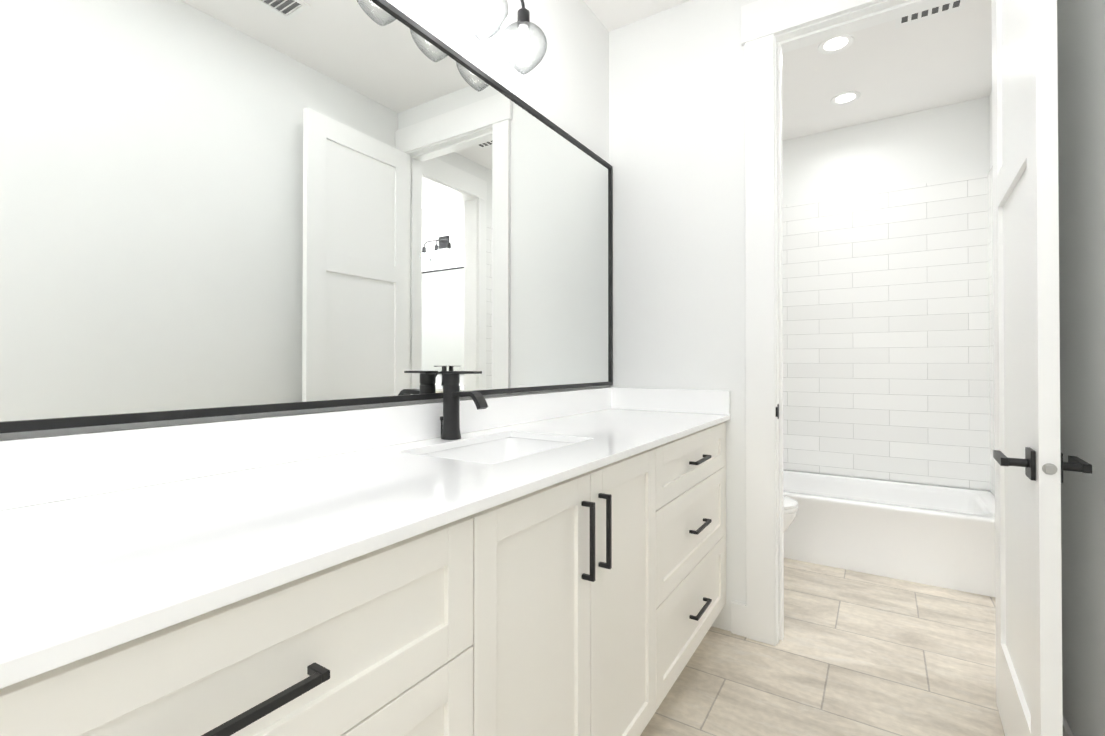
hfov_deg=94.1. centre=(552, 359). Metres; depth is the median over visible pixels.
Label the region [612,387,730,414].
backsplash
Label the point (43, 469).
backsplash
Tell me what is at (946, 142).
wall
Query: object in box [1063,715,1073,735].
baseboard
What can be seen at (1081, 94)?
wall
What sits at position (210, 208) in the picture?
mirror
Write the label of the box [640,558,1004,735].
floor
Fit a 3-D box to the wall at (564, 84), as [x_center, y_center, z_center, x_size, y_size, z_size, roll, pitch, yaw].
[-0.188,-0.225,1.874,0.120,2.740,5.315,0,-1,33]
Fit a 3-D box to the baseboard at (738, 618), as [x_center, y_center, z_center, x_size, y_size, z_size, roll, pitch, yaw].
[0.622,1.084,2.402,0.605,0.130,0.016,0,-1,33]
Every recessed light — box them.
[818,34,853,53]
[830,91,860,105]
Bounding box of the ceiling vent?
[895,0,966,28]
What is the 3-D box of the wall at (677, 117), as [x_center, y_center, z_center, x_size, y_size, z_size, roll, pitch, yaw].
[1.005,-0.224,2.087,1.660,2.740,0.120,0,-1,33]
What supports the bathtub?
on the floor
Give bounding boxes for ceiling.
[583,0,991,140]
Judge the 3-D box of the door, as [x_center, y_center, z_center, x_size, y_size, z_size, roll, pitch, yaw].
[1.276,-0.084,1.417,0.156,2.435,0.718,0,-1,33]
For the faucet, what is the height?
0.193 m
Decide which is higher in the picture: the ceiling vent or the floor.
the ceiling vent
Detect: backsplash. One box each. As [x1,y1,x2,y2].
[0,387,611,510]
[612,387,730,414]
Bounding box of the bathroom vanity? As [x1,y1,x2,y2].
[0,415,730,735]
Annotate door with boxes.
[991,0,1091,735]
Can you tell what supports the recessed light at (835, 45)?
in the ceiling
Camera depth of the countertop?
0.70 m
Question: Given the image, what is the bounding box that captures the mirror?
[0,0,612,433]
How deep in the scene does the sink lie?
1.56 m
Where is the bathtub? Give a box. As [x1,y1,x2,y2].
[783,470,994,596]
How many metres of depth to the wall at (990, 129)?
3.06 m
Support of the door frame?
attached to the wall at (677, 117)
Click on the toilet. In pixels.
(790, 508)
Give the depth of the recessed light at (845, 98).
3.12 m
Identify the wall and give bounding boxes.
[0,0,608,439]
[609,0,757,630]
[782,96,990,491]
[783,166,994,494]
[989,90,994,495]
[1057,0,1104,735]
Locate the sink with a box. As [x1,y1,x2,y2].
[416,431,579,462]
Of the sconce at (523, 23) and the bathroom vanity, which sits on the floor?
the bathroom vanity
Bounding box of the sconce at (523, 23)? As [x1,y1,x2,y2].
[456,0,546,74]
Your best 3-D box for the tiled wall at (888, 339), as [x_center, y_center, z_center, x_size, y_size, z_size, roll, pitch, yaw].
[1.721,-0.166,3.204,1.660,1.898,0.775,0,-1,33]
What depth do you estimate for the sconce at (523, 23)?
1.66 m
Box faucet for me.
[436,371,487,438]
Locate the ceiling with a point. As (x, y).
(887, 70)
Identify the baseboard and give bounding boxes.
[731,601,745,624]
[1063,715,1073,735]
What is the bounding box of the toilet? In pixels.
[784,496,797,531]
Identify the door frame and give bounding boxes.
[741,0,958,645]
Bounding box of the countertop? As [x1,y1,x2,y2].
[0,407,727,670]

